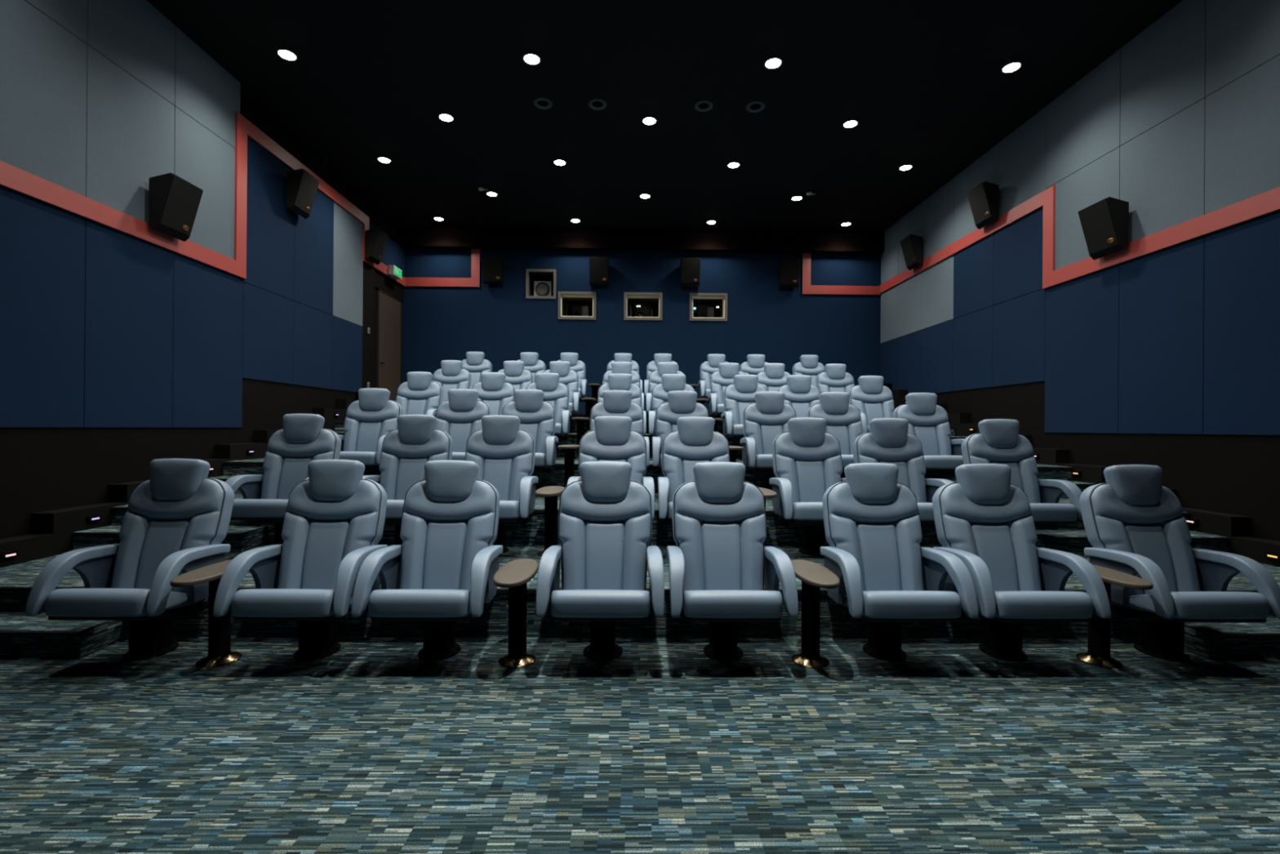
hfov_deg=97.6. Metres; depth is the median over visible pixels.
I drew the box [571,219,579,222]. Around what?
diffuser
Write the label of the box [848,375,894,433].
seat
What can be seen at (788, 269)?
wall speaker
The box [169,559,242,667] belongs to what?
side table
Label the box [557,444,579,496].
side table
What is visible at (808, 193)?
ceiling sensor
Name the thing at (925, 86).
ceiling
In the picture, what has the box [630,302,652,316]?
projector
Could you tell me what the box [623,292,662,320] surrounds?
window
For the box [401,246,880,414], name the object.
wall
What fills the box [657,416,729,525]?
seat
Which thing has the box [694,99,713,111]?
ceiling speaker
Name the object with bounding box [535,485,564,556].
side table
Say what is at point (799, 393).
seat
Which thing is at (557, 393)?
seat
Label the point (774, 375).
seat
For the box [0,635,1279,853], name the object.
floor
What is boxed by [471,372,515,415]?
seat
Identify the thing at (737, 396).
seat
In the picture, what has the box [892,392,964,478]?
seat
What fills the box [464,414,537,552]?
seat
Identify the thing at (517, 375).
seat
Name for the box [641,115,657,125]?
recessed light
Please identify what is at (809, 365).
seat
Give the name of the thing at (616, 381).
seat
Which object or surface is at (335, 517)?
seat
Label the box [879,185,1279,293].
trim
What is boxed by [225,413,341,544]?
seat
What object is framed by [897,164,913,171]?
recessed light
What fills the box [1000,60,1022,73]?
recessed light
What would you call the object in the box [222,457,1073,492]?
platform
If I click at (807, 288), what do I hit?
trim
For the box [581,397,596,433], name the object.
side table
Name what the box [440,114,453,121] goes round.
diffuser
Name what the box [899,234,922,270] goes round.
wall speaker
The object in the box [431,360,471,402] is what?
seat
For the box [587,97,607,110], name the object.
ceiling speaker
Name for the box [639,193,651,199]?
recessed light
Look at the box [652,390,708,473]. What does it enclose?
seat
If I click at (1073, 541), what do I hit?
step
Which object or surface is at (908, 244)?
grille
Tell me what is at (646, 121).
diffuser
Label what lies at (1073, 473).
step light
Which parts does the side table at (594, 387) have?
post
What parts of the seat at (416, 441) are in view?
armrest, seat, backrest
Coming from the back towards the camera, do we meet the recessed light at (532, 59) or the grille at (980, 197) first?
the grille at (980, 197)
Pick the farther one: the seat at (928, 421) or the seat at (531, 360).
the seat at (531, 360)
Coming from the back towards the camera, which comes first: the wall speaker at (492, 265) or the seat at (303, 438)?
the wall speaker at (492, 265)
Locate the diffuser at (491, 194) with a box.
[487,192,496,196]
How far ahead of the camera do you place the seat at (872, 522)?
3.60 m
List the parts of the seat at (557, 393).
backrest, seat, armrest, panel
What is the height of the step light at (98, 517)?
0.052 m
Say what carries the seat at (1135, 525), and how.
on the floor
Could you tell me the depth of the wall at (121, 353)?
5.61 m
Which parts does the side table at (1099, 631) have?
post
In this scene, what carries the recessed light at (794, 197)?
in the ceiling
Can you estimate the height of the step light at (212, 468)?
0.052 m
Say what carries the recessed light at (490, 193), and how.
in the ceiling
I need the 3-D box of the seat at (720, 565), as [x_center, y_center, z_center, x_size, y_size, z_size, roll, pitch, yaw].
[0.535,0.833,3.533,0.732,1.199,0.736,0,0,-1]
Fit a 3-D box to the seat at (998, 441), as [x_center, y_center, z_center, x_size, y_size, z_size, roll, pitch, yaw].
[3.345,0.524,4.976,0.732,1.199,0.736,0,0,-1]
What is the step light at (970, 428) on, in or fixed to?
attached to the wall at (1168, 358)
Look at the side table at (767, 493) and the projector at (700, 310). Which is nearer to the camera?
the side table at (767, 493)
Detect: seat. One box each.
[25,457,234,660]
[213,459,387,661]
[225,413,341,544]
[337,387,403,475]
[351,460,502,661]
[362,414,453,544]
[395,371,443,416]
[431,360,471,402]
[435,388,490,460]
[461,351,492,389]
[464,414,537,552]
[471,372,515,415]
[497,360,533,390]
[502,389,558,475]
[516,351,546,382]
[525,373,571,439]
[535,461,664,661]
[542,360,580,417]
[557,352,587,401]
[566,415,654,518]
[590,390,649,466]
[597,373,646,433]
[602,352,642,392]
[602,361,644,410]
[644,353,679,395]
[645,362,685,413]
[648,373,694,436]
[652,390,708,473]
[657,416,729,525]
[666,462,798,661]
[697,353,728,403]
[707,362,745,419]
[720,374,766,459]
[739,354,768,374]
[740,391,796,489]
[756,363,791,391]
[768,417,846,555]
[777,374,820,417]
[792,355,825,386]
[806,391,862,478]
[815,363,854,393]
[820,462,978,661]
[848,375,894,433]
[853,417,953,526]
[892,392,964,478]
[932,463,1111,661]
[960,418,1082,527]
[1079,464,1279,662]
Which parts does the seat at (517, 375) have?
backrest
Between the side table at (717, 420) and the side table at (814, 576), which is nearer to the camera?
the side table at (814, 576)
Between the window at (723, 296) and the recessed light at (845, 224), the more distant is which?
the window at (723, 296)
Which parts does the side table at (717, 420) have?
post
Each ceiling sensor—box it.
[478,186,487,191]
[806,191,815,195]
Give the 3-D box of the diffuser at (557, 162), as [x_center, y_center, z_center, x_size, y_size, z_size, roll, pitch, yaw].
[-1.298,-4.273,9.064,0.172,0.022,0.172,0,0,-1]
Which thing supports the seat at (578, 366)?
on the platform at (573, 424)
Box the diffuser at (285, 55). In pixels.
[278,50,295,60]
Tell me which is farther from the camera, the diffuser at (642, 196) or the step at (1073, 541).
the diffuser at (642, 196)
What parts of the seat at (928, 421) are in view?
backrest, seat, panel, armrest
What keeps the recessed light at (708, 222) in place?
in the ceiling
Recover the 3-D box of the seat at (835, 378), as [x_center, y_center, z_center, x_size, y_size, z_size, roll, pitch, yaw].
[3.289,-0.464,9.177,0.732,1.199,0.736,0,0,-1]
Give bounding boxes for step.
[0,611,128,657]
[71,524,267,551]
[210,475,241,493]
[334,421,344,431]
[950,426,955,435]
[950,480,1096,497]
[1035,528,1230,555]
[1184,614,1279,658]
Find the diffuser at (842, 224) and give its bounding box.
[841,222,850,226]
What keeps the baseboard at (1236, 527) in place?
attached to the wall at (1168, 358)
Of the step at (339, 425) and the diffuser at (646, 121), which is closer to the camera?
the diffuser at (646, 121)
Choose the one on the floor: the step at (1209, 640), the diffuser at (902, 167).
the step at (1209, 640)
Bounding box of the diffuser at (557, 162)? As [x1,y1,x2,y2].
[554,160,564,165]
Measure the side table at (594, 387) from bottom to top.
0.560 m
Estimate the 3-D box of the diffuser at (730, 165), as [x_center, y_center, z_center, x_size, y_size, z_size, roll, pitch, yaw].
[1.523,-4.252,9.107,0.172,0.022,0.172,0,0,-1]
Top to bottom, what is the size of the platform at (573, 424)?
0.381 m
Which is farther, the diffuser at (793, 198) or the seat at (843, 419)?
the diffuser at (793, 198)
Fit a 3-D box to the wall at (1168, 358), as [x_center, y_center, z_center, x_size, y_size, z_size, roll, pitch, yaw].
[5.516,-1.334,5.531,0.300,5.810,14.090,0,0,-1]
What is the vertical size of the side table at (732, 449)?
0.560 m
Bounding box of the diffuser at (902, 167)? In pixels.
[900,165,911,170]
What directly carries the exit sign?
attached to the wall at (121, 353)
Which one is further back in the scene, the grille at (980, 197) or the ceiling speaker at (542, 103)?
the grille at (980, 197)
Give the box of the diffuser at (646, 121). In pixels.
[643,117,655,124]
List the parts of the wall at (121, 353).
fabric panel, fabric panel, fabric panel, fabric panel, fabric panel, fabric panel, fabric panel, fabric panel, fabric panel, fabric panel, fabric panel, fabric panel, fabric panel, fabric panel, fabric panel, fabric panel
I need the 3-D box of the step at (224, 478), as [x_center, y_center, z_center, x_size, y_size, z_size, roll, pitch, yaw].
[-4.237,0.657,6.362,1.590,0.166,0.365,0,0,-1]
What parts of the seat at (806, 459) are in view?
panel, armrest, seat, backrest, plate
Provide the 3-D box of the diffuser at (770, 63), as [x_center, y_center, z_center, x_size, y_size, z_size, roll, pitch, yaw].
[1.561,-4.255,6.563,0.172,0.022,0.172,0,0,-1]
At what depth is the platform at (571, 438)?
8.00 m
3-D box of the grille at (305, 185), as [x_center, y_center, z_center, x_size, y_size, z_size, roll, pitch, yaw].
[-4.814,-3.385,8.092,0.152,0.501,0.380,0,0,-1]
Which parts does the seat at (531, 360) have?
backrest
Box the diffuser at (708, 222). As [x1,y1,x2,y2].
[706,221,715,224]
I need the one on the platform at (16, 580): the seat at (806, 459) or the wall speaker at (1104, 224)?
the seat at (806, 459)
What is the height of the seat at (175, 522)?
1.199 m
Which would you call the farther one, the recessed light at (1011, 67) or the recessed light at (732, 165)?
the recessed light at (732, 165)
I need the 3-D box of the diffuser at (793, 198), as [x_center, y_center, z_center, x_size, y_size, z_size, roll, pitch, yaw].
[2.914,-4.240,10.401,0.172,0.022,0.172,0,0,-1]
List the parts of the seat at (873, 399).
armrest, backrest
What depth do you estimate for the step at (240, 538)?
4.80 m
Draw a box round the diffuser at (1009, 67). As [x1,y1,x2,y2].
[1002,62,1020,72]
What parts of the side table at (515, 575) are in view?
post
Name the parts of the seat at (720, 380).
panel, armrest, seat, backrest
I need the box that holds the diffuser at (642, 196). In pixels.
[640,194,649,198]
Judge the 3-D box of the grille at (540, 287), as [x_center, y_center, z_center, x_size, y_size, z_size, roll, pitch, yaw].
[-2.151,-3.021,12.362,0.600,0.400,0.200,0,0,-1]
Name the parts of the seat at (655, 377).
armrest, backrest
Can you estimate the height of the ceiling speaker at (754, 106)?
0.020 m
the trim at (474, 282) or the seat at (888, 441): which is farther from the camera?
the trim at (474, 282)
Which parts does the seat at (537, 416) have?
backrest, seat, armrest, panel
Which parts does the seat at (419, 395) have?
backrest, armrest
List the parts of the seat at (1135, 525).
panel, armrest, backrest, plate, seat, panel, armrest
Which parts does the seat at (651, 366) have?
armrest, backrest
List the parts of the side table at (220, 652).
post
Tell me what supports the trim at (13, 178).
attached to the wall at (121, 353)
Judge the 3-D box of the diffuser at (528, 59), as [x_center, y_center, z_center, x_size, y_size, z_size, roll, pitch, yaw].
[-1.260,-4.276,6.520,0.172,0.022,0.172,0,0,-1]
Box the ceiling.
[146,0,1182,231]
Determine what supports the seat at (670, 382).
on the platform at (254, 466)
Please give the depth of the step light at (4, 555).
4.27 m
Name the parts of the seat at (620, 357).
backrest, armrest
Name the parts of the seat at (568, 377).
backrest, seat, armrest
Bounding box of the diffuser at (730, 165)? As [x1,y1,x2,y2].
[728,163,738,168]
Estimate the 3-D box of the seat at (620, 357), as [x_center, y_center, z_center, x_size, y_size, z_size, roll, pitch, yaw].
[-0.324,-0.819,10.523,0.732,1.199,0.736,0,0,-1]
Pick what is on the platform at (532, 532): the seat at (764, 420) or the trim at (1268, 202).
the seat at (764, 420)
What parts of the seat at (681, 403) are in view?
armrest, seat, backrest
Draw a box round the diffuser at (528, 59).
[524,54,539,64]
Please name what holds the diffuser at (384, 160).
attached to the recessed light at (382, 159)
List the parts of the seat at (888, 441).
backrest, seat, panel, armrest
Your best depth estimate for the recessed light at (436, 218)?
11.54 m
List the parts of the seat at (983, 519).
panel, armrest, backrest, plate, seat, panel, armrest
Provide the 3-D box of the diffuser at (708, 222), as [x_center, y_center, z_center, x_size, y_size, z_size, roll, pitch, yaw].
[1.484,-4.249,11.652,0.172,0.022,0.172,0,0,-1]
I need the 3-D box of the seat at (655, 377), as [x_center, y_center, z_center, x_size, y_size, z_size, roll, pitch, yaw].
[0.459,-0.484,9.134,0.732,1.199,0.736,0,0,-1]
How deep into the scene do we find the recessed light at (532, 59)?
6.50 m
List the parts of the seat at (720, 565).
armrest, backrest, plate, seat, panel, armrest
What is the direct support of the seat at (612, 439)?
on the platform at (16, 580)
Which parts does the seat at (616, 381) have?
backrest, armrest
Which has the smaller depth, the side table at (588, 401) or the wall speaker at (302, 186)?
the wall speaker at (302, 186)
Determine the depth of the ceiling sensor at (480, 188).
10.06 m
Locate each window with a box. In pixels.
[525,268,555,298]
[557,291,595,319]
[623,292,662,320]
[689,293,727,320]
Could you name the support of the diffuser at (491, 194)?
attached to the recessed light at (490, 193)
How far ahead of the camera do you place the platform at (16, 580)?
3.82 m
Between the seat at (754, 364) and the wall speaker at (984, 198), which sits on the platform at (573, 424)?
the seat at (754, 364)
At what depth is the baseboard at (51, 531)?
4.90 m
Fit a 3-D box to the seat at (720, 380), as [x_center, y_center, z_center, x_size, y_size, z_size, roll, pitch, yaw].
[1.492,-0.477,9.150,0.732,1.199,0.736,0,0,-1]
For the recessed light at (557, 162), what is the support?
in the ceiling
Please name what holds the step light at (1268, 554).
attached to the wall at (1168, 358)
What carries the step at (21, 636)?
on the floor
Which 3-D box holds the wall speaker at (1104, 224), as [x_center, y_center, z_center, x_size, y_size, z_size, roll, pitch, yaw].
[5.216,-2.219,6.293,0.291,0.562,0.410,0,0,-1]
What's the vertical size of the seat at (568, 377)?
1.199 m
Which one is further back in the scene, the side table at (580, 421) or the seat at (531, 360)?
the seat at (531, 360)
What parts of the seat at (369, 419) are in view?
armrest, panel, seat, backrest, armrest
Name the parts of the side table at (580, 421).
post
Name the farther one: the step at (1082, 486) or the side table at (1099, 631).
the step at (1082, 486)
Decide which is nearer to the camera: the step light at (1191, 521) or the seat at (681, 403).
the step light at (1191, 521)
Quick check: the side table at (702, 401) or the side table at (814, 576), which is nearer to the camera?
the side table at (814, 576)
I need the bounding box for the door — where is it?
[376,288,402,401]
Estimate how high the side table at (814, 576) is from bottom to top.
0.560 m
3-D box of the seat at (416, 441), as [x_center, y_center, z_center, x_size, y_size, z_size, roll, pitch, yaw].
[-2.046,0.485,4.894,0.732,1.199,0.736,0,0,-1]
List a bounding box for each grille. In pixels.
[293,169,319,214]
[371,228,387,261]
[533,280,551,296]
[899,235,917,266]
[966,182,991,225]
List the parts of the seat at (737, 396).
panel, armrest, seat, backrest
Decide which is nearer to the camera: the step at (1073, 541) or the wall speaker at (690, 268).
the step at (1073, 541)
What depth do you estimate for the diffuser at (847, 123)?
7.83 m
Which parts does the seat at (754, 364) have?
backrest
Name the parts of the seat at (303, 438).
armrest, panel, seat, backrest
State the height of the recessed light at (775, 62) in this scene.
0.022 m
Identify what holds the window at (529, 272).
in the wall at (783, 325)
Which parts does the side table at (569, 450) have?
post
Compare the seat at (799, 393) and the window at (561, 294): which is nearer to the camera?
the seat at (799, 393)
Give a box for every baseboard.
[0,391,358,567]
[884,383,1279,567]
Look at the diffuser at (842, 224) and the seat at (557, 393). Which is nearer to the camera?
the seat at (557, 393)
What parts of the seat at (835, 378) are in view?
backrest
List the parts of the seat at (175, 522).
armrest, panel, seat, plate, backrest, armrest, panel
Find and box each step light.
[0,549,18,559]
[86,514,102,522]
[208,466,214,471]
[246,448,254,453]
[968,427,975,431]
[1071,470,1081,475]
[1186,517,1198,524]
[1264,551,1279,559]
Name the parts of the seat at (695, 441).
armrest, seat, backrest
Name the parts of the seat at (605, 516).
armrest, panel, seat, plate, backrest, panel, armrest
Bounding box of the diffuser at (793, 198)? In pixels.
[791,196,801,200]
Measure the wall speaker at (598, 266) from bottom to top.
0.562 m
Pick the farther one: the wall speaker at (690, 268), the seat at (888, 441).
the wall speaker at (690, 268)
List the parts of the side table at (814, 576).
post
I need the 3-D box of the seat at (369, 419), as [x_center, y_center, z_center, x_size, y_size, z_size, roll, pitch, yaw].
[-3.097,0.148,6.279,0.732,1.199,0.736,0,0,-1]
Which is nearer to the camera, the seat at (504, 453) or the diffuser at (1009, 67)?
the seat at (504, 453)
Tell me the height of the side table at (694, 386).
0.560 m
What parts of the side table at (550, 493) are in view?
post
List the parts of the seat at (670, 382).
armrest, backrest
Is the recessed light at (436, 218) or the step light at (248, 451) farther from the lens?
the recessed light at (436, 218)
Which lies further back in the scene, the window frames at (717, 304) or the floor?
the window frames at (717, 304)
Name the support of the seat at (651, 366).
on the platform at (573, 424)
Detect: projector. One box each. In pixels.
[566,302,590,315]
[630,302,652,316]
[693,303,713,317]
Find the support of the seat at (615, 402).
on the platform at (532, 532)
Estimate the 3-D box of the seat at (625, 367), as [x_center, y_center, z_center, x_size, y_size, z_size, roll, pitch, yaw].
[-0.305,-0.490,9.122,0.732,1.199,0.736,0,0,-1]
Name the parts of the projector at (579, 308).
panel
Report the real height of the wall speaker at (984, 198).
0.562 m
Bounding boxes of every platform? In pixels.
[0,543,1279,637]
[110,492,1190,546]
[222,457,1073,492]
[334,431,966,458]
[345,411,723,434]
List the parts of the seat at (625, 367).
backrest, armrest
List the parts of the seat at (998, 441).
backrest, panel, seat, armrest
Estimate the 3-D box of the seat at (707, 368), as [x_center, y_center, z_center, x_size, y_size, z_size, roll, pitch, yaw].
[1.473,-0.806,10.550,0.732,1.199,0.736,0,0,-1]
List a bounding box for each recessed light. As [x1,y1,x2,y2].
[275,48,298,62]
[376,156,391,163]
[432,216,444,221]
[437,112,454,122]
[485,191,497,196]
[521,52,541,66]
[552,159,566,165]
[569,218,581,222]
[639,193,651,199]
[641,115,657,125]
[706,220,716,224]
[726,161,740,168]
[763,56,782,70]
[791,195,803,200]
[840,222,852,226]
[841,119,858,128]
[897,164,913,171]
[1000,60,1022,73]
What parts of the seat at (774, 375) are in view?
backrest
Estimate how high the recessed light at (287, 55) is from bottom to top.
0.022 m
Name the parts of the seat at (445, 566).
armrest, panel, seat, plate, backrest, armrest, panel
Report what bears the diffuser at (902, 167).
attached to the recessed light at (907, 166)
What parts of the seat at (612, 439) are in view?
armrest, backrest, armrest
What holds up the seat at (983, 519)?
on the floor
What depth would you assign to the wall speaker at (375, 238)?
10.28 m
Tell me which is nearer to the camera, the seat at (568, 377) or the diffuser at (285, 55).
the diffuser at (285, 55)
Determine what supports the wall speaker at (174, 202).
attached to the wall at (121, 353)
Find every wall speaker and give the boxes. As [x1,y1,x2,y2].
[148,173,203,241]
[286,168,319,218]
[365,227,387,265]
[481,255,503,284]
[589,257,608,285]
[680,257,700,286]
[778,258,800,288]
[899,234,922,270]
[966,181,999,229]
[1078,196,1128,259]
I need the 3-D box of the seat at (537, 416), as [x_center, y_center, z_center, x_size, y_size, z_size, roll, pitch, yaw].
[-1.300,0.161,6.306,0.732,1.199,0.736,0,0,-1]
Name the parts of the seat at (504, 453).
backrest, plate, seat, armrest, panel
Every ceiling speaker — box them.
[533,97,552,109]
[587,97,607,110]
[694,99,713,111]
[746,101,764,112]
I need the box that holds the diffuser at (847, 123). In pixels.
[844,120,857,127]
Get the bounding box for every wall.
[0,0,404,538]
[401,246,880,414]
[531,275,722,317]
[880,0,1279,541]
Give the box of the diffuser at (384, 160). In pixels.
[378,157,390,163]
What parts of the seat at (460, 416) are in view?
seat, backrest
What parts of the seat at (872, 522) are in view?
panel, armrest, backrest, plate, seat, panel, armrest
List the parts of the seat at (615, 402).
backrest, armrest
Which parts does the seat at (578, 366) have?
backrest, seat, armrest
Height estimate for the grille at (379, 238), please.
0.501 m
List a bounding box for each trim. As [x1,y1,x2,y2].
[0,111,405,286]
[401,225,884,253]
[404,248,479,287]
[802,252,881,294]
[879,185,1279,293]
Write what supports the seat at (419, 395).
on the platform at (254, 466)
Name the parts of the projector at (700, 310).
panel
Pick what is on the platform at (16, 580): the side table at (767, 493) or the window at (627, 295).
the side table at (767, 493)
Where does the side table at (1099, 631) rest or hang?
on the floor
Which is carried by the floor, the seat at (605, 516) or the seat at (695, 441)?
the seat at (605, 516)
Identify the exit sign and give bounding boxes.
[388,265,401,279]
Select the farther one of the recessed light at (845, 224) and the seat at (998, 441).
the recessed light at (845, 224)
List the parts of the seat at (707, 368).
armrest, seat, backrest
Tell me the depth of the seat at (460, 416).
6.45 m
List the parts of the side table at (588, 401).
post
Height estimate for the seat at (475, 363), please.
1.199 m
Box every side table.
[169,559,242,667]
[493,558,538,667]
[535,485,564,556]
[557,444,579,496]
[571,417,590,459]
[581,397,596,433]
[588,383,600,406]
[689,384,697,388]
[696,398,708,404]
[713,417,722,431]
[728,445,743,462]
[758,487,777,546]
[791,559,839,668]
[1075,564,1153,668]
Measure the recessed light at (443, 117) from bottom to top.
0.022 m
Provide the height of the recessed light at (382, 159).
0.022 m
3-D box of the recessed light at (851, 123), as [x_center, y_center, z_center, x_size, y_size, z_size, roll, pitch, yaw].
[2.952,-4.243,7.856,0.224,0.022,0.224,0,0,-1]
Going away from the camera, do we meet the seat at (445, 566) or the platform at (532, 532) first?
the seat at (445, 566)
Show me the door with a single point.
(388, 308)
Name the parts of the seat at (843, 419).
backrest, seat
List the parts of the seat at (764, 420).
panel, armrest, seat, backrest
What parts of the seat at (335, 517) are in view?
armrest, panel, seat, plate, backrest, armrest, panel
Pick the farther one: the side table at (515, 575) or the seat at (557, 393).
the seat at (557, 393)
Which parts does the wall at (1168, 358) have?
fabric panel, fabric panel, fabric panel, fabric panel, fabric panel, fabric panel, fabric panel, fabric panel, fabric panel, fabric panel, fabric panel, fabric panel, fabric panel, fabric panel, fabric panel, fabric panel, fabric panel, fabric panel, fabric panel, fabric panel, fabric panel, fabric panel, fabric panel, fabric panel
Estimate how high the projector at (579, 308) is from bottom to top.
1.080 m
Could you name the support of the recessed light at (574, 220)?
in the ceiling
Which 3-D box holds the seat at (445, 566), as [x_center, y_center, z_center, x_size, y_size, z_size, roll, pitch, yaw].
[-1.262,0.820,3.506,0.732,1.199,0.736,0,0,-1]
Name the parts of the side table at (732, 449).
post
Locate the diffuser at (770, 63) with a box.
[765,58,780,68]

